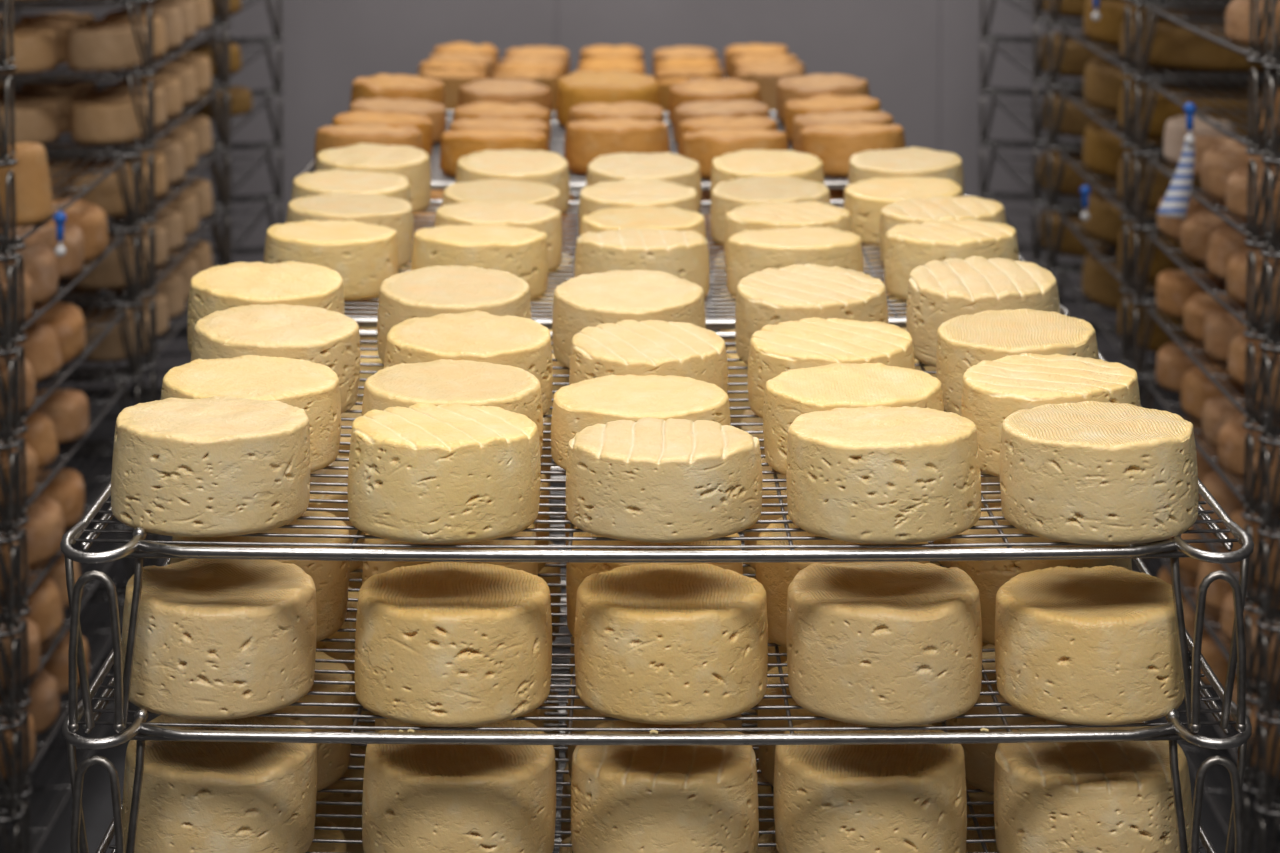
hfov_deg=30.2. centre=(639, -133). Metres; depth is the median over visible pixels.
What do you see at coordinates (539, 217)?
cheese
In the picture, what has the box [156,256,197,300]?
cheese
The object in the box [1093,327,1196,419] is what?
tier
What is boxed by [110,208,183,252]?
cheese
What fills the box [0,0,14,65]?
tier
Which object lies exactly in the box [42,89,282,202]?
tier
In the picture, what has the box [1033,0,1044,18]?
tier
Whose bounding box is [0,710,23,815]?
tier
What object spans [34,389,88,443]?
cheese
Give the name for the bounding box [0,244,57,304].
cheese
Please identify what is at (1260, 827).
tier
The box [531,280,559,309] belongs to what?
cheese
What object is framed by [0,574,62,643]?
cheese
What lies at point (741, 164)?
cheese
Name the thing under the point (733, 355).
cheese
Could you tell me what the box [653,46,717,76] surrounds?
cheese
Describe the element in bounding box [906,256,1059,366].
cheese
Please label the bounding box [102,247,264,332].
tier
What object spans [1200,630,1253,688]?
cheese
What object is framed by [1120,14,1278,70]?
cheese wheel
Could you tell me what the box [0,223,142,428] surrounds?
tier
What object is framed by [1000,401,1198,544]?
cheese
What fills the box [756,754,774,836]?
cheese
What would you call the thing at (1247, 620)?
tier
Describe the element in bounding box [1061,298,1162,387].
tier
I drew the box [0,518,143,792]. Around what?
tier
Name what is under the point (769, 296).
cheese
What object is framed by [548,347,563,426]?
cheese
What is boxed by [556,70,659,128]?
cheese wheel
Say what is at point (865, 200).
cheese
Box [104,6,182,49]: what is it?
cheese
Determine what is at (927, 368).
cheese
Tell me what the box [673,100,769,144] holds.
cheese
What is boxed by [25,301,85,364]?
cheese
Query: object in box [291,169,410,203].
cheese
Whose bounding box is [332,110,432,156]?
cheese
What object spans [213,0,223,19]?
tier
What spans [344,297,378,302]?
cheese
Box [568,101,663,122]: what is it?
cheese
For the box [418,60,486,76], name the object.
cheese
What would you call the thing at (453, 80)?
cheese
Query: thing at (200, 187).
cheese
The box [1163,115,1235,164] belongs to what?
cheese
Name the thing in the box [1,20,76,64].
cheese
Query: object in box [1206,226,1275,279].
cheese
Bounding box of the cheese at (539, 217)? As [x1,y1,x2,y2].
[435,200,561,271]
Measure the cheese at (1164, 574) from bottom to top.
0.084 m
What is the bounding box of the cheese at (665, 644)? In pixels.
[574,563,767,724]
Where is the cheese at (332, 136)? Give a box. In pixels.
[315,122,421,164]
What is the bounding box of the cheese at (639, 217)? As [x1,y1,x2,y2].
[580,206,705,238]
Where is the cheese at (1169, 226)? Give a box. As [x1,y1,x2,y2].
[1157,193,1227,239]
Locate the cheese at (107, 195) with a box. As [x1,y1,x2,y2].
[69,164,151,216]
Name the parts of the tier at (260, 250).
frame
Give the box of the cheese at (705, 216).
[703,207,723,272]
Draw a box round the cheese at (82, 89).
[21,78,96,101]
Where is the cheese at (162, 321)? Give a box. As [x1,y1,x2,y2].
[92,291,168,336]
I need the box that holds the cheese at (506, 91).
[458,78,551,119]
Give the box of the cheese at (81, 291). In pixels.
[57,277,98,314]
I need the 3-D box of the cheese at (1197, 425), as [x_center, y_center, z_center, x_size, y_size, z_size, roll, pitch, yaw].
[0.955,0.994,4.084,0.124,0.075,0.120,0,3,9]
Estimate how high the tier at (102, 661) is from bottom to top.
0.136 m
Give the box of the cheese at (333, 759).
[270,652,352,791]
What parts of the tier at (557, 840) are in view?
frame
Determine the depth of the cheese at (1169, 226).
4.03 m
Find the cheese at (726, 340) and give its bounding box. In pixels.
[720,316,735,348]
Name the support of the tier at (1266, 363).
on the tier at (1265, 458)
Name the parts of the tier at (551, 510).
frame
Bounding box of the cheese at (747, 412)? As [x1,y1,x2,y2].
[740,410,764,454]
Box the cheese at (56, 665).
[40,630,88,694]
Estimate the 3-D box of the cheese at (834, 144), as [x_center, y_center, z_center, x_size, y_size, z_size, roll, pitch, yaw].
[0.288,0.380,3.206,0.145,0.068,0.141,2,3,36]
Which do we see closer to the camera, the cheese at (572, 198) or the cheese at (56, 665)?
the cheese at (572, 198)
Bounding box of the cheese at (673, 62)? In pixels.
[654,58,719,77]
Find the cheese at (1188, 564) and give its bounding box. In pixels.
[1179,519,1227,573]
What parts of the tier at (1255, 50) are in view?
corner post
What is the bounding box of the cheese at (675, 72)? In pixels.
[655,67,723,80]
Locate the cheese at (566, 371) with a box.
[531,312,569,385]
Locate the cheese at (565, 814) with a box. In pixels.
[561,763,570,842]
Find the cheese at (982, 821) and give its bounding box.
[966,812,997,852]
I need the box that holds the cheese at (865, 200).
[844,177,962,245]
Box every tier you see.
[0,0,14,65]
[0,0,229,71]
[0,0,281,80]
[0,21,231,144]
[0,63,15,160]
[0,149,141,336]
[0,157,16,254]
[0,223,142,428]
[0,250,18,349]
[0,297,142,519]
[0,342,19,443]
[0,371,143,611]
[0,434,20,536]
[0,445,113,702]
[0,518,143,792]
[0,527,21,629]
[0,591,124,852]
[0,619,22,722]
[0,665,139,852]
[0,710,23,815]
[0,802,24,852]
[2,37,282,141]
[14,82,231,218]
[36,329,190,446]
[37,300,190,394]
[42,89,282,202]
[42,142,283,262]
[42,451,172,592]
[48,390,160,565]
[53,205,232,364]
[57,291,187,402]
[60,330,1253,732]
[61,512,163,720]
[62,466,1251,852]
[94,144,232,291]
[95,598,1216,852]
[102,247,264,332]
[187,194,283,266]
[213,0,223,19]
[294,109,883,190]
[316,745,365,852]
[344,196,1070,329]
[415,75,782,130]
[430,137,791,193]
[549,459,565,532]
[549,462,743,588]
[549,474,743,573]
[550,509,744,716]
[551,305,718,459]
[551,563,570,671]
[551,619,569,842]
[552,608,568,775]
[552,682,569,850]
[554,731,564,849]
[555,721,565,837]
[571,194,713,286]
[978,140,1081,260]
[978,192,1084,269]
[979,35,1083,139]
[979,87,1082,200]
[980,0,1083,78]
[1018,245,1117,330]
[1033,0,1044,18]
[1045,203,1156,361]
[1045,264,1156,395]
[1046,81,1276,216]
[1046,142,1157,288]
[1047,20,1277,143]
[1048,0,1231,69]
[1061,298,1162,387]
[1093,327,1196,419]
[1130,221,1279,424]
[1130,294,1279,515]
[1131,147,1279,332]
[1131,544,1279,786]
[1132,0,1279,149]
[1132,73,1279,241]
[1136,388,1188,545]
[1136,544,1169,572]
[1137,368,1279,606]
[1138,0,1277,56]
[1150,558,1191,659]
[1162,662,1279,852]
[1192,499,1279,696]
[1200,701,1279,852]
[1254,796,1279,852]
[1255,705,1279,809]
[1256,614,1279,717]
[1257,522,1279,624]
[1258,430,1279,531]
[1260,338,1279,438]
[1261,246,1279,345]
[1262,154,1279,251]
[1263,61,1279,157]
[1265,0,1279,63]
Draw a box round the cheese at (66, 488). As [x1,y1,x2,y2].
[34,469,84,528]
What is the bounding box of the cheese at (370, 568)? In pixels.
[362,524,537,584]
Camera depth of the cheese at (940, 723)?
2.17 m
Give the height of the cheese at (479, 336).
0.073 m
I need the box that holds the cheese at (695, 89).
[668,77,761,124]
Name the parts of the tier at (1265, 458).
frame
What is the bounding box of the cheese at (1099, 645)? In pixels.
[995,565,1184,725]
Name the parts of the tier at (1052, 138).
corner post, corner post, frame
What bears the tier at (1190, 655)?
on the floor
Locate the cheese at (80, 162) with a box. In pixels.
[44,144,96,167]
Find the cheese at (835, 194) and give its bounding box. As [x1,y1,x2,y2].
[829,189,844,199]
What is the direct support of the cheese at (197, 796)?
on the tier at (110, 832)
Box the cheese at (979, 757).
[947,644,1047,794]
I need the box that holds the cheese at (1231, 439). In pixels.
[1218,412,1279,478]
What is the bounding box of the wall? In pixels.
[0,0,1233,392]
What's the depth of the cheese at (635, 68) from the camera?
4.78 m
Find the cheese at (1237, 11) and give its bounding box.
[1225,0,1279,44]
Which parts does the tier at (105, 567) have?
corner post, frame, corner post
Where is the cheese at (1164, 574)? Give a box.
[1158,567,1197,601]
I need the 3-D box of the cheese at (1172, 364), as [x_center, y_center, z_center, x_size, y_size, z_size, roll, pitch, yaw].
[0.951,0.859,4.083,0.126,0.073,0.125,2,3,33]
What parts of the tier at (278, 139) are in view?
frame, corner post, corner post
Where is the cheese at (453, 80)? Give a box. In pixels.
[417,69,486,110]
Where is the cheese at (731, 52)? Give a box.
[724,43,788,77]
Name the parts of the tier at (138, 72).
frame, corner post, corner post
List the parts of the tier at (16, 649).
frame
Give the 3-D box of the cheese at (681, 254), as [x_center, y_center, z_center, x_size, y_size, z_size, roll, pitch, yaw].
[0.002,0.420,2.497,0.141,0.068,0.143,0,3,-11]
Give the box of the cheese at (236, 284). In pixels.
[187,261,344,351]
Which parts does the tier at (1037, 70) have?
corner post, corner post, frame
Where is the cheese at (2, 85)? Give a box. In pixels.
[0,79,9,96]
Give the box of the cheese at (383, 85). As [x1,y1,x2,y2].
[350,73,444,106]
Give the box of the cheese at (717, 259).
[713,254,726,317]
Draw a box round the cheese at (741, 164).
[710,149,823,197]
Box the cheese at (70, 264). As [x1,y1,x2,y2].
[0,224,83,278]
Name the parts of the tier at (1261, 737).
frame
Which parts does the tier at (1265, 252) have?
frame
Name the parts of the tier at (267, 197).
corner post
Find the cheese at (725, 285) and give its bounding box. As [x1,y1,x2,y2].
[719,285,735,331]
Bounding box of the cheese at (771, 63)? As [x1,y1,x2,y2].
[737,59,805,74]
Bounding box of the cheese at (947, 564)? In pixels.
[933,471,1000,567]
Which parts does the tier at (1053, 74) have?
corner post, corner post, frame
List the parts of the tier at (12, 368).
frame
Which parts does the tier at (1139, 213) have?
corner post, frame, corner post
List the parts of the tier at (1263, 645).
frame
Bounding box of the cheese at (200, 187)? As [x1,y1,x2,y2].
[166,177,212,219]
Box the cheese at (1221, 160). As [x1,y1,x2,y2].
[1201,143,1276,199]
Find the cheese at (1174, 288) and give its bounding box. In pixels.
[1156,268,1226,316]
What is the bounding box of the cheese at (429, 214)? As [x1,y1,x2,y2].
[413,205,438,237]
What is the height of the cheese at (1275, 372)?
0.082 m
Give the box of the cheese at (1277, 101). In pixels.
[1258,86,1279,137]
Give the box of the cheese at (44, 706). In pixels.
[0,668,59,734]
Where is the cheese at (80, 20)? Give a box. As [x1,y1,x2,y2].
[19,12,94,27]
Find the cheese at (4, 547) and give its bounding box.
[0,532,28,594]
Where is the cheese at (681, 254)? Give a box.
[574,228,709,296]
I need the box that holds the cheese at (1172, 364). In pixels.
[1156,342,1227,391]
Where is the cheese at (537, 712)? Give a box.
[374,703,543,732]
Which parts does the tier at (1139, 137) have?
corner post, frame, corner post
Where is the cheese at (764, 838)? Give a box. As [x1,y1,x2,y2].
[757,825,777,852]
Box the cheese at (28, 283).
[0,264,32,326]
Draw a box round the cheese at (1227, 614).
[1220,586,1279,639]
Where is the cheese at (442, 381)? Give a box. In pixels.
[362,359,542,458]
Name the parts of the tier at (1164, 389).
frame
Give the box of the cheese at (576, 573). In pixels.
[566,527,742,636]
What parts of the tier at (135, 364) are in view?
corner post, frame, corner post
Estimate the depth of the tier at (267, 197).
5.76 m
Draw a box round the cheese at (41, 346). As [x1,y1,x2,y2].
[0,323,62,381]
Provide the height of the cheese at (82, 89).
0.079 m
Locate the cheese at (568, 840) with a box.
[559,836,571,852]
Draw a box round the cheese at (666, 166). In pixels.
[586,152,700,209]
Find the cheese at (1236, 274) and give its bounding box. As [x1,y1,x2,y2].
[1226,249,1279,303]
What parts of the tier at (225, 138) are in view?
frame, corner post, corner post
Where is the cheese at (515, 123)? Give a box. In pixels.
[449,117,549,151]
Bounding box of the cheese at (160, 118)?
[87,86,166,128]
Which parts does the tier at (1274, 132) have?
frame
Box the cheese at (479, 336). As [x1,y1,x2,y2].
[384,311,552,414]
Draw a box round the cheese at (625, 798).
[571,720,758,852]
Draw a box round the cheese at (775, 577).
[756,515,929,647]
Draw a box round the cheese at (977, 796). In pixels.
[966,782,993,822]
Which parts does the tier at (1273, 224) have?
frame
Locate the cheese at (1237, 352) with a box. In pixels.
[1228,332,1279,387]
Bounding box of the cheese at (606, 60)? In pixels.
[578,57,643,68]
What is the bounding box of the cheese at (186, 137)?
[123,129,196,170]
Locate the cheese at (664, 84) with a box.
[657,77,716,111]
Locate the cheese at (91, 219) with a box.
[43,198,107,262]
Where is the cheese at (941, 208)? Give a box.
[879,196,1005,262]
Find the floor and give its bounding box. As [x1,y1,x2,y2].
[0,395,1279,852]
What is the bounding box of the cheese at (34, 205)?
[0,142,52,226]
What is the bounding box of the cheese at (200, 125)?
[154,115,211,156]
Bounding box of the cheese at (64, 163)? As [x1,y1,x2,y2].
[47,160,78,199]
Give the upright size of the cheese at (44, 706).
0.076 m
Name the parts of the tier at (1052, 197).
corner post, frame, corner post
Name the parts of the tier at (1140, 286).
corner post, frame, corner post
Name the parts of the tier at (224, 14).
frame, corner post, corner post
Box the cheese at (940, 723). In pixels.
[932,722,946,730]
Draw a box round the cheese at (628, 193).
[579,178,697,236]
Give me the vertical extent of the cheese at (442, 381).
0.071 m
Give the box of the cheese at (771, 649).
[753,640,786,712]
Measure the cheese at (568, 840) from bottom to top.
0.087 m
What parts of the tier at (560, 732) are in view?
frame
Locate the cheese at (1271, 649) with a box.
[1246,619,1279,688]
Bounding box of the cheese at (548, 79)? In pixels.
[491,70,561,111]
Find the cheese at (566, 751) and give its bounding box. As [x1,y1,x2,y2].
[565,693,568,764]
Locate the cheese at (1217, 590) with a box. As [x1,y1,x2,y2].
[1197,550,1257,611]
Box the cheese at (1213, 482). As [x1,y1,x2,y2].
[1200,471,1259,528]
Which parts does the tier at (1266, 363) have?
frame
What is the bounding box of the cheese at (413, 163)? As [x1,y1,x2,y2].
[315,143,430,213]
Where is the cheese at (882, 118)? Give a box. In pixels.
[792,110,893,151]
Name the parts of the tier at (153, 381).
frame, corner post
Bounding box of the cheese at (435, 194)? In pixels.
[430,190,443,205]
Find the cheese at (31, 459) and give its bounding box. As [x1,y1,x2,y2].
[0,439,37,505]
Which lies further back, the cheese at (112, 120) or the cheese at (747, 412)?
the cheese at (112, 120)
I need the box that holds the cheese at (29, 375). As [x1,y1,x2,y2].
[0,355,34,417]
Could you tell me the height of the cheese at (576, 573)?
0.081 m
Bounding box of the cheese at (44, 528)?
[0,494,63,565]
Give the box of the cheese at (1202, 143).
[1193,135,1244,176]
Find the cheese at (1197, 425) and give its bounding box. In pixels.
[1186,419,1206,440]
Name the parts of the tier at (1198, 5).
corner post, frame, corner post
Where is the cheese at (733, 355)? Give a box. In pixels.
[726,347,749,428]
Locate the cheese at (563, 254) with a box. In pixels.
[548,253,573,281]
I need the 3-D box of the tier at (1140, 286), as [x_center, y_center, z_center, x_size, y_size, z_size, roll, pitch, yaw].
[1.203,0.707,3.774,0.682,0.136,0.844,0,3,0]
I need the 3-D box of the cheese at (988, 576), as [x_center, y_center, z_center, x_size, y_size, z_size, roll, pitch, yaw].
[0.321,0.565,1.895,0.143,0.085,0.140,0,3,-5]
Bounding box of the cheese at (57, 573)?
[29,553,79,609]
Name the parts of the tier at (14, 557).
frame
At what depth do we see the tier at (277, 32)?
5.42 m
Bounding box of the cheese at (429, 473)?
[348,403,540,543]
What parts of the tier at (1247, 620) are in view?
frame, corner post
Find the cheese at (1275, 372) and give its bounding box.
[1255,354,1279,413]
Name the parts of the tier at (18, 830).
frame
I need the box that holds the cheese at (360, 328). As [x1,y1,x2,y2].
[345,305,377,329]
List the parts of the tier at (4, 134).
frame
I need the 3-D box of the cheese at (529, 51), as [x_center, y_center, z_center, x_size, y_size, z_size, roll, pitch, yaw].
[-0.222,0.428,5.121,0.142,0.073,0.139,-2,3,-42]
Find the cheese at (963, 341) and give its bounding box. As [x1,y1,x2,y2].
[936,309,1098,415]
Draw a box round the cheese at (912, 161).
[848,147,963,195]
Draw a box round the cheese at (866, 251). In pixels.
[863,246,883,274]
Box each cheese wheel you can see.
[141,42,241,76]
[179,86,252,118]
[210,0,241,16]
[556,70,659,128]
[1037,150,1116,196]
[1038,32,1119,77]
[1038,210,1113,257]
[1042,0,1085,17]
[1043,91,1117,137]
[1082,183,1156,243]
[1082,245,1155,309]
[1083,0,1225,45]
[1083,56,1233,111]
[1083,117,1163,177]
[1117,152,1221,209]
[1118,80,1269,142]
[1118,222,1206,281]
[1118,287,1203,352]
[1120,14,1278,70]
[1234,71,1279,86]
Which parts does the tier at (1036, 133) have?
corner post, frame, corner post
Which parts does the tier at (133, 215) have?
corner post, frame, corner post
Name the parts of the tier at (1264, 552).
frame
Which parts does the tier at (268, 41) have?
frame, corner post, corner post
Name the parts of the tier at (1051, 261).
corner post, frame, corner post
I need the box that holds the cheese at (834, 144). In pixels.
[800,122,905,176]
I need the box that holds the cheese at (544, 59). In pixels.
[500,56,566,76]
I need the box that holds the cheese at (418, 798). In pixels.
[362,720,555,852]
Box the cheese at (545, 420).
[540,412,550,494]
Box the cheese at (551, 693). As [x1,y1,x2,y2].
[544,682,558,775]
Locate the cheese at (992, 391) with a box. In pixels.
[961,353,1140,476]
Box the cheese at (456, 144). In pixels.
[440,127,546,176]
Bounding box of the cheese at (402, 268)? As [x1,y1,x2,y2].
[398,259,411,273]
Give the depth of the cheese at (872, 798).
1.73 m
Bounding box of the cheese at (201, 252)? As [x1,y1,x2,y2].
[168,239,212,272]
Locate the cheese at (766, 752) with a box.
[758,661,931,785]
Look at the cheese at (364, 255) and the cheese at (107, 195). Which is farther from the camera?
the cheese at (107, 195)
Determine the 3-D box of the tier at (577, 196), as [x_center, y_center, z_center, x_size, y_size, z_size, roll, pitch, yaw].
[-0.036,0.590,3.449,0.844,0.136,0.682,0,3,0]
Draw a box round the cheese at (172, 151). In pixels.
[115,141,184,184]
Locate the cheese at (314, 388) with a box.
[161,355,340,472]
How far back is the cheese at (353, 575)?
2.17 m
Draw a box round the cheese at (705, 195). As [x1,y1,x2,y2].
[698,190,710,212]
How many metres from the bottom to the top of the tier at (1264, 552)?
0.136 m
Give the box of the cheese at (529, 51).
[505,46,569,75]
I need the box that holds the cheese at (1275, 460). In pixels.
[1249,445,1279,507]
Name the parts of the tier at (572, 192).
frame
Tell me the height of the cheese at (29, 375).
0.081 m
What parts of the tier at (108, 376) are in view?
corner post, frame, corner post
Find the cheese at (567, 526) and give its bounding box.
[565,499,575,549]
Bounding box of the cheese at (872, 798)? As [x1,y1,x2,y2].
[773,720,966,852]
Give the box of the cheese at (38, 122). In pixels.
[0,100,59,145]
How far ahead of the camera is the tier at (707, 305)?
2.96 m
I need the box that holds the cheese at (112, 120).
[71,95,146,143]
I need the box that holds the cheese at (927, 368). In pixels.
[914,359,936,377]
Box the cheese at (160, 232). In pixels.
[108,223,167,267]
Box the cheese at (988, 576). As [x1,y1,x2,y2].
[951,506,1131,644]
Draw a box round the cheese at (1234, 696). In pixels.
[1229,678,1279,725]
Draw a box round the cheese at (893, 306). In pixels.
[888,306,906,329]
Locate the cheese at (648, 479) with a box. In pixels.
[566,417,761,542]
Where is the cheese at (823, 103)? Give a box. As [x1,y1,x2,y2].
[784,94,880,141]
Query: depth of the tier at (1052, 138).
4.67 m
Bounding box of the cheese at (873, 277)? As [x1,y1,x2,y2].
[873,277,906,306]
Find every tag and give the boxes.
[53,212,66,256]
[1080,186,1090,220]
[1092,0,1100,20]
[1157,102,1195,218]
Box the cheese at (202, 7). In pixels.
[155,0,210,30]
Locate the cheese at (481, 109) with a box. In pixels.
[453,101,550,136]
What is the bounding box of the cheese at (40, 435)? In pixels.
[12,411,57,469]
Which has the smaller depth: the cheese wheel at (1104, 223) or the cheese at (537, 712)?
the cheese at (537, 712)
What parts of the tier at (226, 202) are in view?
corner post, frame, corner post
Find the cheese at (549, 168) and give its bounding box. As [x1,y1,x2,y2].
[455,150,569,213]
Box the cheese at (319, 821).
[307,817,346,852]
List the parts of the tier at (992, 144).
corner post, frame, corner post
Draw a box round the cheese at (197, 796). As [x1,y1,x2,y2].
[122,715,316,852]
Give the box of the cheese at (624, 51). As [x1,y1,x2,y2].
[579,45,642,62]
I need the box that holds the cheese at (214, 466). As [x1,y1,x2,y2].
[111,396,310,536]
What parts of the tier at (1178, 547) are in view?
corner post, frame, corner post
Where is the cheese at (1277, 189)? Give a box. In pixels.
[1257,182,1279,232]
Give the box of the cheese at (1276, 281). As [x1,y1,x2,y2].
[1251,265,1279,323]
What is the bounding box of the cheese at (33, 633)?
[0,617,39,687]
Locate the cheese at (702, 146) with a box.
[681,129,787,178]
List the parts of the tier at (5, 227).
frame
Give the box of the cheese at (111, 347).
[76,309,149,361]
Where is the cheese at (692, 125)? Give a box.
[678,116,777,154]
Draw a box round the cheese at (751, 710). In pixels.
[741,709,758,755]
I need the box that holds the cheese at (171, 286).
[108,272,185,318]
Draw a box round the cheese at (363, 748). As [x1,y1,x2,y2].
[352,707,374,751]
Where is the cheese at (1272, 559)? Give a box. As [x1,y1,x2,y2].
[1253,537,1279,590]
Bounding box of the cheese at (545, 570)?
[538,540,560,641]
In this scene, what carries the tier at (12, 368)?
on the tier at (13, 463)
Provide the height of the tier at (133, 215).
0.136 m
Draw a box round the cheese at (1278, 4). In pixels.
[1254,0,1279,48]
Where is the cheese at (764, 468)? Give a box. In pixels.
[744,458,787,569]
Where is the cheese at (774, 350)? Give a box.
[747,317,914,418]
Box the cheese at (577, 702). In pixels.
[567,680,741,777]
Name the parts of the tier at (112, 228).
corner post, frame, corner post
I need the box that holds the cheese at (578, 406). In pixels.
[551,375,730,469]
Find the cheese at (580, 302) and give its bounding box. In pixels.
[552,270,705,368]
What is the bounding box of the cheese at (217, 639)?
[122,559,316,719]
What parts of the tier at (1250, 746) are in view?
corner post, frame, corner post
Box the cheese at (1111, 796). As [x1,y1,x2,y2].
[994,720,1191,852]
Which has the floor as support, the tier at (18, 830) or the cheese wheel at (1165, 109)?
the tier at (18, 830)
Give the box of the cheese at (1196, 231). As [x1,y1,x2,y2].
[1181,211,1257,261]
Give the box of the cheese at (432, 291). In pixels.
[377,265,531,361]
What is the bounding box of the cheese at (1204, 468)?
[1196,441,1225,493]
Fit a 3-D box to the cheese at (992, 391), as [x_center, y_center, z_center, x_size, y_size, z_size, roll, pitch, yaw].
[0.328,0.438,1.894,0.143,0.077,0.143,-2,3,-31]
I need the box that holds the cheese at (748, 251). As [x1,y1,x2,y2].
[727,226,863,296]
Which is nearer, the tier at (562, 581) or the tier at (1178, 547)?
the tier at (1178, 547)
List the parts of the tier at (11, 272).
frame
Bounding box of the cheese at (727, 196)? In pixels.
[710,176,830,244]
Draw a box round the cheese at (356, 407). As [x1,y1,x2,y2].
[338,401,361,456]
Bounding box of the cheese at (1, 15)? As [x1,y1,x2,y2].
[0,14,8,26]
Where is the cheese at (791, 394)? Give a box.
[763,363,943,475]
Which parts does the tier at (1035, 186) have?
corner post, frame, corner post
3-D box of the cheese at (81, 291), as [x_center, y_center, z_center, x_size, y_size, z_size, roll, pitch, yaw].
[-1.133,0.845,4.633,0.145,0.084,0.147,2,3,41]
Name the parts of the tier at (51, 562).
corner post, frame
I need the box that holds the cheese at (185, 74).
[123,65,196,105]
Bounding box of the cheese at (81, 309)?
[34,293,82,314]
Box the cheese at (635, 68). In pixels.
[578,64,644,74]
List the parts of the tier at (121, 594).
corner post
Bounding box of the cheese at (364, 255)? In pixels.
[263,220,397,299]
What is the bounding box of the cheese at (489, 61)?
[429,53,494,78]
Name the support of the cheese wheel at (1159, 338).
on the tier at (1065, 269)
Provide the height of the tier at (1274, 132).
0.136 m
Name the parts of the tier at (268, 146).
frame, corner post, corner post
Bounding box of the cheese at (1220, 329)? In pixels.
[1204,311,1279,361]
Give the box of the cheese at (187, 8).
[123,0,195,39]
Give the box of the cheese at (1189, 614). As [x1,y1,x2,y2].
[1183,594,1220,650]
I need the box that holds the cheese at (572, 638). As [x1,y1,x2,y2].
[570,637,573,681]
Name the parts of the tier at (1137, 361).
corner post, frame, corner post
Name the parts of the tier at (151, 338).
frame, corner post, corner post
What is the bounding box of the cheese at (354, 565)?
[308,455,365,572]
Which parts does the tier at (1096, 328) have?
frame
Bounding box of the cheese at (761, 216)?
[724,201,852,265]
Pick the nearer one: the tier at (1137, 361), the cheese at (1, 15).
the tier at (1137, 361)
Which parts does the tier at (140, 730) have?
corner post, corner post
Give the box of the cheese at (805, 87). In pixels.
[776,73,869,123]
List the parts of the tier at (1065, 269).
corner post, corner post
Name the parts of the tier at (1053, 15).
corner post, corner post, frame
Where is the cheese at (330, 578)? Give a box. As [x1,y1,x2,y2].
[170,507,349,641]
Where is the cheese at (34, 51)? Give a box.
[0,29,56,73]
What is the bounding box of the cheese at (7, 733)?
[0,703,34,779]
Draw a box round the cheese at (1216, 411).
[1202,396,1276,446]
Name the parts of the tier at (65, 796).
frame, corner post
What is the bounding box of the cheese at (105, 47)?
[67,25,146,71]
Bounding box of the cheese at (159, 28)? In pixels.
[85,15,165,58]
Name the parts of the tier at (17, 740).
frame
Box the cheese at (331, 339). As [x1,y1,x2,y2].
[191,304,359,413]
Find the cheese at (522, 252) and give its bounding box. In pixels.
[412,224,547,299]
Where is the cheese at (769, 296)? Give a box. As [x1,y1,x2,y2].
[735,264,888,364]
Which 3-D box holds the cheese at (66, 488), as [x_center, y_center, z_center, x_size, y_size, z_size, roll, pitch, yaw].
[-0.951,1.005,3.773,0.133,0.074,0.138,-1,3,-22]
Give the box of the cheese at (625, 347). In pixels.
[569,320,727,393]
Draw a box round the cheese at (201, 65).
[142,53,211,93]
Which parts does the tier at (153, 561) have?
frame, corner post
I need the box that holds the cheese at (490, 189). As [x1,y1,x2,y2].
[442,179,560,211]
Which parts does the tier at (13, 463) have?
frame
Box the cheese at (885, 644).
[786,561,981,726]
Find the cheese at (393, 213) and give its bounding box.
[286,192,412,268]
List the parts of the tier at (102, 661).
frame, corner post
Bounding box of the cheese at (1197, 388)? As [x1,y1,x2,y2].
[1181,364,1250,420]
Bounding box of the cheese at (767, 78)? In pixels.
[735,67,804,110]
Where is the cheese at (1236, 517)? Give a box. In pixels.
[1228,505,1279,553]
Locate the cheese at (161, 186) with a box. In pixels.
[89,153,167,197]
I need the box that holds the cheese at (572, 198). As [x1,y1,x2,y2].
[570,193,577,249]
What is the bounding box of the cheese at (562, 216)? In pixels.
[561,207,572,259]
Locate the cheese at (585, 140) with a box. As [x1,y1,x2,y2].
[564,117,669,174]
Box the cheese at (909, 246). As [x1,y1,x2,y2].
[884,219,1018,299]
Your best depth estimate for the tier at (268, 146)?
5.78 m
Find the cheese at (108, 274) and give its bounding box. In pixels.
[69,236,148,289]
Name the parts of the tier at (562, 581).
frame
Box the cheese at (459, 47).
[433,42,498,70]
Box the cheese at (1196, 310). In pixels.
[1183,290,1245,341]
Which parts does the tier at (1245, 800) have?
frame, corner post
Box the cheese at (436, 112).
[349,97,445,144]
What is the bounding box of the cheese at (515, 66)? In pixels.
[495,61,563,76]
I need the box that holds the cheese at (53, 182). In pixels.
[49,169,58,200]
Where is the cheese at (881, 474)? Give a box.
[786,405,980,543]
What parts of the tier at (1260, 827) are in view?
frame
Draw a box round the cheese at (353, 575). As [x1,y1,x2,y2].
[348,564,362,588]
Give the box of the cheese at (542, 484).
[533,474,549,571]
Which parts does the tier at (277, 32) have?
corner post, frame, corner post, corner post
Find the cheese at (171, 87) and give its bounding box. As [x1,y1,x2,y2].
[108,76,182,117]
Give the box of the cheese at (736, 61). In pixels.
[731,53,797,78]
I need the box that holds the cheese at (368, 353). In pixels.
[357,337,383,401]
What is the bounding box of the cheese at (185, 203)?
[147,192,198,235]
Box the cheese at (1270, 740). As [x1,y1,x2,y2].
[1246,704,1279,778]
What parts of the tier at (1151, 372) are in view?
corner post, frame, corner post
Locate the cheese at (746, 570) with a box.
[743,563,755,578]
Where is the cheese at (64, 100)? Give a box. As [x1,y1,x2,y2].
[0,90,78,133]
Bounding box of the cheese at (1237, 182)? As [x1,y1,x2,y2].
[1226,166,1279,218]
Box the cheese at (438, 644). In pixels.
[355,562,551,726]

